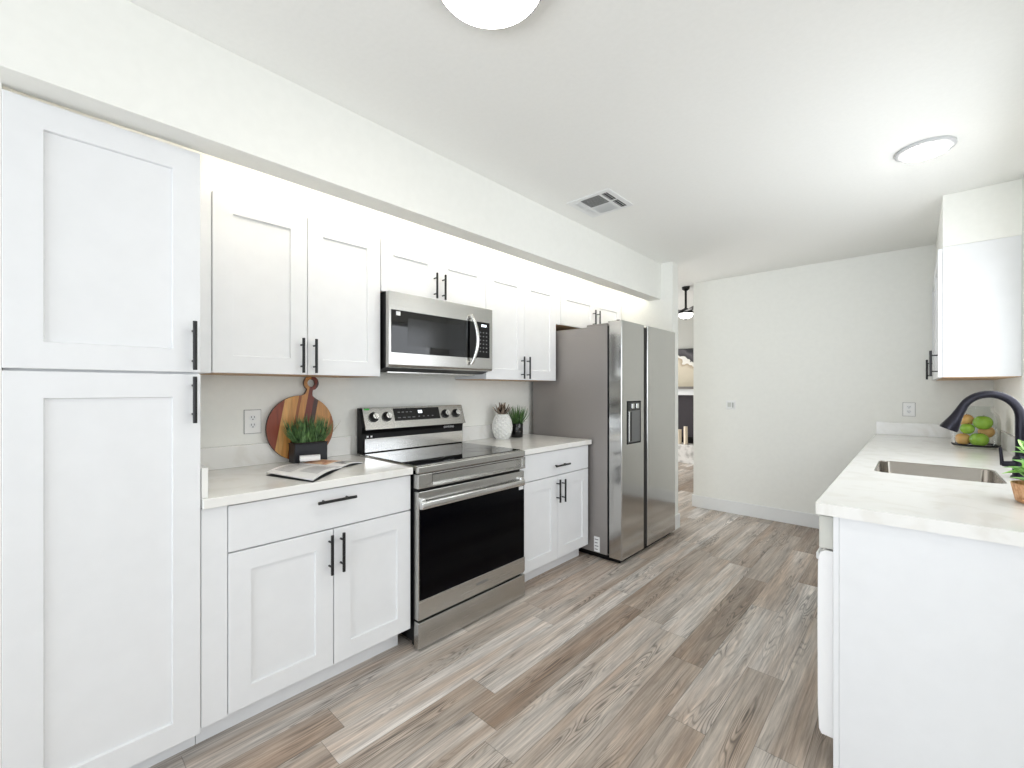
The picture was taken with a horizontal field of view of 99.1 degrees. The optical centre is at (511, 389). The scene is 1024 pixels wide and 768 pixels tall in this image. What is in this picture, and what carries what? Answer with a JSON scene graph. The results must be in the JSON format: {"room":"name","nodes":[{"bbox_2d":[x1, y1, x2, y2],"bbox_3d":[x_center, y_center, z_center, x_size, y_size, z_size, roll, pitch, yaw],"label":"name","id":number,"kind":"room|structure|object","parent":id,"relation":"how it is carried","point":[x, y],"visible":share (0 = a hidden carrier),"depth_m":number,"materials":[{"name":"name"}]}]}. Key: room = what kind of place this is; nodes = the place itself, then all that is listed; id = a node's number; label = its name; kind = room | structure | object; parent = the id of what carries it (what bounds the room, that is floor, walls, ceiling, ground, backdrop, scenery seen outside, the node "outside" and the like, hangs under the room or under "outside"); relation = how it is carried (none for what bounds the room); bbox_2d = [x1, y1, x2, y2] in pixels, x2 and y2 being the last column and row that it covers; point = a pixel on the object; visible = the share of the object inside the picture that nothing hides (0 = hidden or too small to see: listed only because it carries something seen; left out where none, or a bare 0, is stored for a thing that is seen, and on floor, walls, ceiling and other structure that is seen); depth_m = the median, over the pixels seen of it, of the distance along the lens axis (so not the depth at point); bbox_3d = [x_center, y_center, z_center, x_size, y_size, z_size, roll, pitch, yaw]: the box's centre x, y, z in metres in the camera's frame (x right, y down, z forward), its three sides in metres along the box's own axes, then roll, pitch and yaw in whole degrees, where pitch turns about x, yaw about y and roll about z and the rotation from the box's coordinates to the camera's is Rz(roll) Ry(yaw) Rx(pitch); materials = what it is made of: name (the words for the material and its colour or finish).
{"room":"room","nodes":[
{"label":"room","id":0,"kind":"room"},
{"bbox_2d":[0,83,11,767],"bbox_3d":[-1.755,0.060,1.300,0.637,2.482,0.329,0,0,43],"label":"wall","id":1,"kind":"structure","parent":0,"point":[1,86],"depth_m":1.21,"materials":[{"name":"paint"}]},
{"bbox_2d":[12,90,593,455],"bbox_3d":[-1.499,0.060,2.128,0.110,2.482,7.092,0,0,43],"label":"wall","id":2,"kind":"structure","parent":0,"point":[224,398],"depth_m":2.61,"materials":[{"name":"paint"}]},
{"bbox_2d":[244,409,260,433],"bbox_3d":[-1.325,0.165,2.229,0.007,0.122,0.079,0,0,43],"label":"wall outlet","id":3,"kind":"object","parent":2,"relation":"attached to","point":[252,418],"visible":1,"depth_m":2.23,"materials":[{"name":"white plastic"}]},
{"bbox_2d":[249,415,255,420],"bbox_3d":[-1.323,0.145,2.228,0.001,0.028,0.033,0,0,43],"label":"socket","id":4,"kind":"object","parent":3,"relation":"attached to","point":[251,417],"depth_m":2.23,"materials":[{"name":"white plastic"}]},
{"bbox_2d":[249,423,255,427],"bbox_3d":[-1.323,0.184,2.228,0.001,0.028,0.033,0,0,43],"label":"socket","id":5,"kind":"object","parent":3,"relation":"attached to","point":[251,425],"depth_m":2.23,"materials":[{"name":"white plastic"}]},
{"bbox_2d":[201,436,350,470],"bbox_3d":[-1.256,0.333,2.295,0.019,0.108,0.851,0,0,43],"label":"backsplash","id":6,"kind":"structure","parent":2,"relation":"attached to","point":[214,458],"depth_m":2.20,"materials":[{"name":"white stone"}]},
{"bbox_2d":[199,188,379,377],"bbox_3d":[-1.130,-0.451,2.172,0.369,0.764,0.883,0,0,43],"label":"upper cabinet","id":7,"kind":"object","parent":2,"relation":"attached to","point":[293,295],"depth_m":2.04,"materials":[{"name":"paint"}]},
{"bbox_2d":[380,239,485,308],"bbox_3d":[-0.557,-0.687,2.793,0.369,0.292,0.796,0,0,43],"label":"upper cabinet","id":8,"kind":"object","parent":2,"relation":"attached to","point":[405,269],"visible":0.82,"depth_m":2.64,"materials":[{"name":"paint"}]},
{"bbox_2d":[380,291,491,375],"bbox_3d":[-0.523,-0.316,2.763,0.458,0.443,0.790,0,0,43],"label":"microwave","id":9,"kind":"object","parent":8,"relation":"attached to","point":[419,335],"visible":0.92,"depth_m":2.58,"materials":[{"name":"silver metal"}]},
{"bbox_2d":[462,421,528,440],"bbox_3d":[-0.137,0.333,3.507,0.019,0.108,0.813,0,0,43],"label":"backsplash","id":10,"kind":"structure","parent":2,"relation":"attached to","point":[477,432],"depth_m":3.38,"materials":[{"name":"white stone"}]},
{"bbox_2d":[455,268,559,380],"bbox_3d":[0.007,-0.451,3.404,0.369,0.764,0.860,0,0,43],"label":"upper cabinet","id":11,"kind":"object","parent":2,"relation":"attached to","point":[523,310],"depth_m":3.26,"materials":[{"name":"paint"}]},
{"bbox_2d":[556,289,620,330],"bbox_3d":[0.642,-0.685,4.091,0.369,0.296,1.006,0,0,43],"label":"upper cabinet","id":12,"kind":"object","parent":2,"relation":"attached to","point":[577,311],"visible":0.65,"depth_m":3.87,"materials":[{"name":"paint"}]},
{"bbox_2d":[0,0,660,300],"bbox_3d":[-0.013,-1.014,2.660,0.118,0.335,4.039,0,0,43],"label":"soffit","id":13,"kind":"structure","parent":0,"point":[119,62],"depth_m":1.60,"materials":[{"name":"paint"}]},
{"bbox_2d":[149,462,832,767],"bbox_3d":[0.831,1.326,3.111,9.200,0.050,11.900,0,0,43],"label":"floor","id":14,"kind":"structure","parent":0,"point":[698,648],"depth_m":1.96,"materials":[{"name":"plastic"}]},
{"bbox_2d":[2,89,200,767],"bbox_3d":[-1.473,0.234,1.575,0.676,2.135,0.456,0,0,43],"label":"pantry cabinet","id":15,"kind":"object","parent":14,"relation":"on","point":[101,221],"visible":1,"depth_m":1.35,"materials":[{"name":"paint"}]},
{"bbox_2d":[195,475,409,743],"bbox_3d":[-1.022,0.863,2.063,0.676,0.877,0.870,0,0,43],"label":"base cabinet","id":16,"kind":"object","parent":14,"relation":"on","point":[299,591],"visible":0.86,"depth_m":1.79,"materials":[{"name":"paint"}]},
{"bbox_2d":[201,436,412,508],"bbox_3d":[-1.028,0.350,2.071,0.658,0.143,0.872,0,0,43],"label":"countertop","id":17,"kind":"structure","parent":16,"relation":"on","point":[236,474],"depth_m":2.03,"materials":[{"name":"white stone"}]},
{"bbox_2d":[265,377,332,458],"bbox_3d":[-1.153,0.155,2.382,0.036,0.460,0.352,0,0,43],"label":"cutting board","id":18,"kind":"object","parent":17,"relation":"on","point":[289,408],"visible":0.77,"depth_m":2.34,"materials":[{"name":"brown wood"}]},
{"bbox_2d":[282,414,337,463],"bbox_3d":[-1.073,0.256,2.341,0.110,0.261,0.304,0,0,43],"label":"grass planter","id":19,"kind":"object","parent":17,"relation":"on","point":[305,440],"visible":0.99,"depth_m":2.30,"materials":[{"name":"black"}]},
{"bbox_2d":[266,454,362,482],"bbox_3d":[-0.954,0.362,2.094,0.308,0.050,0.540,0,0,5],"label":"magazine","id":20,"kind":"object","parent":17,"relation":"on","point":[314,468],"visible":1,"depth_m":2.02,"materials":[{"name":"white paper"}]},
{"bbox_2d":[303,459,337,464],"bbox_3d":[-0.979,0.374,2.258,0.171,0.006,0.106,0,0,22],"label":"food photo","id":21,"kind":"object","parent":20,"relation":"on","point":[307,461],"depth_m":2.23},
{"bbox_2d":[335,461,353,463],"bbox_3d":[-0.849,0.375,2.246,0.076,0.009,0.110,0,0,22],"label":"photo","id":22,"kind":"object","parent":20,"relation":"on","point":[336,462],"depth_m":2.21},
{"bbox_2d":[357,404,524,649],"bbox_3d":[-0.421,0.706,2.665,0.686,1.191,0.809,0,0,43],"label":"range","id":23,"kind":"object","parent":14,"relation":"on","point":[467,558],"visible":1,"depth_m":2.46,"materials":[{"name":"silver metal"}]},
{"bbox_2d":[359,442,519,470],"bbox_3d":[-0.417,0.394,2.659,0.580,0.028,0.801,0,0,43],"label":"cooktop","id":24,"kind":"object","parent":23,"relation":"in","point":[417,456],"depth_m":2.58,"materials":[{"name":"black glass"}]},
{"bbox_2d":[520,445,587,581],"bbox_3d":[0.099,0.863,3.276,0.676,0.877,0.792,0,0,43],"label":"base cabinet","id":25,"kind":"object","parent":14,"relation":"on","point":[556,481],"visible":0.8,"depth_m":3.05,"materials":[{"name":"paint"}]},
{"bbox_2d":[462,421,591,454],"bbox_3d":[0.098,0.350,3.290,0.658,0.143,0.813,0,0,43],"label":"countertop","id":26,"kind":"structure","parent":25,"relation":"on","point":[478,434],"depth_m":3.27,"materials":[{"name":"white stone"}]},
{"bbox_2d":[492,402,512,438],"bbox_3d":[-0.077,0.244,3.422,0.164,0.285,0.164,0,0,43],"label":"pineapple vase","id":27,"kind":"object","parent":26,"relation":"on","point":[502,425],"visible":1,"depth_m":3.37,"materials":[{"name":"white ceramic"}]},
{"bbox_2d":[507,406,528,437],"bbox_3d":[0.034,0.253,3.547,0.220,0.266,0.210,0,0,8],"label":"potted plant","id":28,"kind":"object","parent":26,"relation":"on","point":[517,419],"visible":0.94,"depth_m":3.51,"materials":[{"name":"black"}]},
{"bbox_2d":[533,320,674,562],"bbox_3d":[0.827,0.387,3.854,0.867,1.820,0.975,0,0,43],"label":"refrigerator","id":29,"kind":"object","parent":14,"relation":"on","point":[613,387],"visible":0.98,"depth_m":3.41,"materials":[{"name":"grey metal"}]},
{"bbox_2d":[678,387,692,463],"bbox_3d":[3.218,0.625,8.128,2.300,1.352,0.889,0,0,43],"label":"fireplace","id":30,"kind":"object","parent":14,"relation":"on","point":[685,394],"visible":0.04,"depth_m":8.19,"materials":[{"name":"white paint"}]},
{"bbox_2d":[678,429,681,443],"bbox_3d":[3.054,0.851,7.973,0.084,0.280,0.084,0,0,43],"label":"candle","id":31,"kind":"object","parent":30,"relation":"on","point":[679,430],"visible":0.8,"depth_m":7.94,"materials":[{"name":"beige wax"}]},
{"bbox_2d":[678,348,692,386],"bbox_3d":[3.448,-0.423,8.451,1.430,0.741,0.055,0,0,43],"label":"framed artwork","id":32,"kind":"object","parent":30,"relation":"on","point":[685,356],"visible":0.13,"depth_m":8.48,"materials":[{"name":"fabric"}]},
{"bbox_2d":[678,387,692,388],"bbox_3d":[3.337,-0.031,8.235,2.230,0.040,0.569,0,0,43],"label":"mantel shelf","id":33,"kind":"object","parent":30,"relation":"attached to","point":[678,387],"depth_m":8.00,"materials":[{"name":"grey"}]},
{"bbox_2d":[684,426,687,443],"bbox_3d":[3.143,0.821,7.892,0.070,0.340,0.070,0,0,43],"label":"candle","id":34,"kind":"object","parent":30,"relation":"on","point":[685,427],"visible":1,"depth_m":7.86,"materials":[{"name":"beige wax"}]},
{"bbox_2d":[816,515,832,737],"bbox_3d":[1.516,0.863,1.532,0.673,0.856,0.608,0,0,43],"label":"dishwasher","id":35,"kind":"object","parent":14,"relation":"on","point":[824,554],"visible":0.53,"depth_m":1.51,"materials":[{"name":"white"}]},
{"bbox_2d":[833,517,1023,767],"bbox_3d":[1.333,0.864,1.271,0.643,0.874,0.018,0,0,43],"label":"end panel","id":36,"kind":"object","parent":14,"relation":"on","point":[928,627],"visible":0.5,"depth_m":1.33,"materials":[{"name":"paint"}]},
{"bbox_3d":[2.583,0.864,2.654,0.684,0.873,2.479,0,0,43],"label":"base cabinet","id":37,"kind":"object","parent":14,"relation":"on","visible":0},
{"bbox_2d":[816,422,1023,546],"bbox_3d":[2.359,0.354,2.414,0.690,0.146,3.136,0,0,43],"label":"countertop","id":38,"kind":"structure","parent":37,"relation":"on","point":[990,512],"depth_m":1.64,"materials":[{"name":"white stone"}]},
{"bbox_2d":[874,461,1006,483],"bbox_3d":[2.015,0.492,2.082,0.423,0.210,0.458,0,0,43],"label":"sink","id":39,"kind":"object","parent":38,"relation":"in","point":[906,468],"visible":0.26,"depth_m":2.22,"materials":[{"name":"silver metal"}]},
{"bbox_2d":[951,407,1001,448],"bbox_3d":[3.084,0.249,2.903,0.229,0.275,0.229,0,0,43],"label":"glass jar","id":40,"kind":"object","parent":38,"relation":"on","point":[993,446],"visible":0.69,"depth_m":2.81,"materials":[{"name":"clear glass"}]},
{"bbox_2d":[955,433,969,443],"bbox_3d":[3.055,0.333,2.957,0.080,0.079,0.080,0,0,43],"label":"peach","id":41,"kind":"object","parent":40,"relation":"in","point":[961,438],"visible":0.8,"depth_m":2.94,"materials":[{"name":"brown food"}]},
{"bbox_2d":[961,414,973,424],"bbox_3d":[3.075,0.203,2.957,0.080,0.079,0.080,0,0,43],"label":"peach","id":42,"kind":"object","parent":40,"relation":"in","point":[967,418],"visible":0.51,"depth_m":2.93,"materials":[{"name":"brown food"}]},
{"bbox_2d":[960,423,974,433],"bbox_3d":[3.035,0.260,2.908,0.072,0.071,0.072,0,0,43],"label":"apple","id":43,"kind":"object","parent":40,"relation":"in","point":[968,428],"visible":1,"depth_m":2.89,"materials":[{"name":"green food"}]},
{"bbox_2d":[969,433,988,445],"bbox_3d":[3.062,0.327,2.861,0.092,0.090,0.092,0,0,43],"label":"apple","id":44,"kind":"object","parent":40,"relation":"in","point":[976,438],"visible":0.84,"depth_m":2.83,"materials":[{"name":"green food"}]},
{"bbox_2d":[972,416,992,428],"bbox_3d":[3.083,0.215,2.857,0.094,0.092,0.094,0,0,43],"label":"apple","id":45,"kind":"object","parent":40,"relation":"in","point":[980,422],"visible":1,"depth_m":2.83,"materials":[{"name":"green food"}]},
{"bbox_2d":[978,427,994,437],"bbox_3d":[3.150,0.279,2.897,0.080,0.079,0.080,0,0,43],"label":"peach","id":46,"kind":"object","parent":40,"relation":"in","point":[990,432],"visible":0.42,"depth_m":2.87,"materials":[{"name":"brown food"}]},
{"bbox_2d":[940,391,1023,476],"bbox_3d":[2.128,0.196,1.971,0.283,0.381,0.068,0,0,40],"label":"faucet","id":47,"kind":"object","parent":38,"relation":"on","point":[953,422],"visible":0.92,"depth_m":1.93,"materials":[{"name":"black metal"}]},
{"bbox_2d":[1002,440,1023,503],"bbox_3d":[1.784,0.280,1.456,0.202,0.213,0.190,0,0,43],"label":"potted plant","id":48,"kind":"object","parent":38,"relation":"on","point":[1017,486],"visible":1,"depth_m":1.50,"materials":[{"name":"green plant"}]},
{"bbox_2d":[128,0,1023,282],"bbox_3d":[0.806,-1.231,0.578,5.600,0.100,7.942,0,0,43],"label":"ceiling","id":49,"kind":"structure","parent":0,"point":[742,137],"depth_m":1.77,"materials":[{"name":"paint"}]},
{"bbox_2d":[441,0,539,28],"bbox_3d":[-0.063,-1.159,1.237,0.316,0.041,0.316,0,0,43],"label":"ceiling light","id":50,"kind":"object","parent":49,"relation":"attached to","point":[484,14],"visible":1,"depth_m":1.32,"materials":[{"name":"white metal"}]},
{"bbox_2d":[566,188,633,217],"bbox_3d":[0.560,-1.174,2.773,0.304,0.012,0.310,0,0,43],"label":"ceiling vent","id":51,"kind":"object","parent":49,"relation":"in","point":[605,201],"visible":1,"depth_m":2.75,"materials":[{"name":"white metal"}]},
{"bbox_2d":[894,135,956,161],"bbox_3d":[2.024,-1.165,2.139,0.224,0.031,0.224,0,0,43],"label":"recessed light","id":52,"kind":"object","parent":49,"relation":"in","point":[927,148],"visible":1,"depth_m":2.10,"materials":[{"name":"grey plastic"}]},
{"bbox_2d":[901,141,949,161],"bbox_3d":[2.024,-1.159,2.139,0.174,0.021,0.174,0,0,43],"label":"diffuser","id":53,"kind":"object","parent":52,"relation":"attached to","point":[913,152],"depth_m":2.11,"materials":[{"name":"white plastic"}]},
{"bbox_2d":[594,261,677,514],"bbox_3d":[1.215,0.060,4.362,0.847,2.482,0.127,0,0,43],"label":"wall","id":54,"kind":"structure","parent":0,"point":[662,314],"depth_m":4.11,"materials":[{"name":"paint"}]},
{"bbox_2d":[675,513,679,529],"bbox_3d":[1.258,1.237,4.332,0.771,0.128,0.141,0,0,43],"label":"baseboard","id":55,"kind":"structure","parent":54,"relation":"attached to","point":[677,516],"depth_m":4.08,"materials":[{"name":"white paint"}]},
{"bbox_2d":[678,315,692,348],"bbox_3d":[3.297,-0.149,8.729,5.000,2.900,0.100,0,0,43],"label":"wall","id":56,"kind":"structure","parent":0,"point":[685,327],"depth_m":8.56,"materials":[{"name":"grey paint"}]},
{"bbox_2d":[678,267,692,310],"bbox_3d":[1.697,-1.529,7.071,5.100,0.100,4.708,0,0,43],"label":"ceiling","id":57,"kind":"structure","parent":0,"point":[683,280],"depth_m":6.59,"materials":[{"name":"paint"}]},
{"bbox_2d":[678,286,692,319],"bbox_3d":[2.530,-1.240,6.329,1.216,0.477,1.170,0,0,43],"label":"ceiling fan","id":58,"kind":"object","parent":57,"relation":"hanging from","point":[686,313],"visible":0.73,"depth_m":6.25,"materials":[{"name":"black metal"}]},
{"bbox_2d":[693,244,992,514],"bbox_3d":[3.830,-0.089,3.273,4.812,2.780,0.120,0,0,43],"label":"wall","id":59,"kind":"structure","parent":0,"point":[811,357],"depth_m":4.15,"materials":[{"name":"paint"}]},
{"bbox_2d":[726,400,735,409],"bbox_3d":[2.303,0.165,4.591,0.100,0.100,0.014,0,0,43],"label":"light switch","id":60,"kind":"object","parent":59,"relation":"attached to","point":[730,404],"visible":1,"depth_m":4.59,"materials":[{"name":"white plastic"}]},
{"bbox_2d":[692,495,818,528],"bbox_3d":[2.604,1.237,4.314,1.626,0.128,0.014,0,0,43],"label":"baseboard","id":61,"kind":"structure","parent":59,"relation":"attached to","point":[757,511],"depth_m":4.41,"materials":[{"name":"white paint"}]},
{"bbox_2d":[903,403,914,415],"bbox_3d":[3.324,0.168,3.653,0.079,0.114,0.007,0,0,43],"label":"wall outlet","id":62,"kind":"object","parent":59,"relation":"attached to","point":[908,408],"visible":1,"depth_m":3.65,"materials":[{"name":"white plastic"}]},
{"bbox_2d":[876,422,977,437],"bbox_3d":[3.409,0.334,3.565,0.666,0.106,0.020,0,0,43],"label":"backsplash","id":63,"kind":"structure","parent":59,"relation":"attached to","point":[889,428],"depth_m":3.62,"materials":[{"name":"white stone"}]},
{"bbox_2d":[936,179,1021,257],"bbox_3d":[3.151,-1.024,2.995,0.316,0.314,1.209,0,0,43],"label":"soffit","id":64,"kind":"structure","parent":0,"point":[991,212],"depth_m":2.55,"materials":[{"name":"paint"}]},
{"bbox_2d":[993,176,1023,435],"bbox_3d":[2.584,0.060,2.067,0.110,2.482,3.343,0,0,43],"label":"wall","id":65,"kind":"structure","parent":0,"point":[1014,387],"depth_m":2.68,"materials":[{"name":"paint"}]},
{"bbox_2d":[926,235,1021,380],"bbox_3d":[3.129,-0.469,3.016,0.375,0.795,1.206,0,0,43],"label":"upper cabinet","id":66,"kind":"object","parent":65,"relation":"attached to","point":[977,286],"visible":1,"depth_m":2.56,"materials":[{"name":"paint"}]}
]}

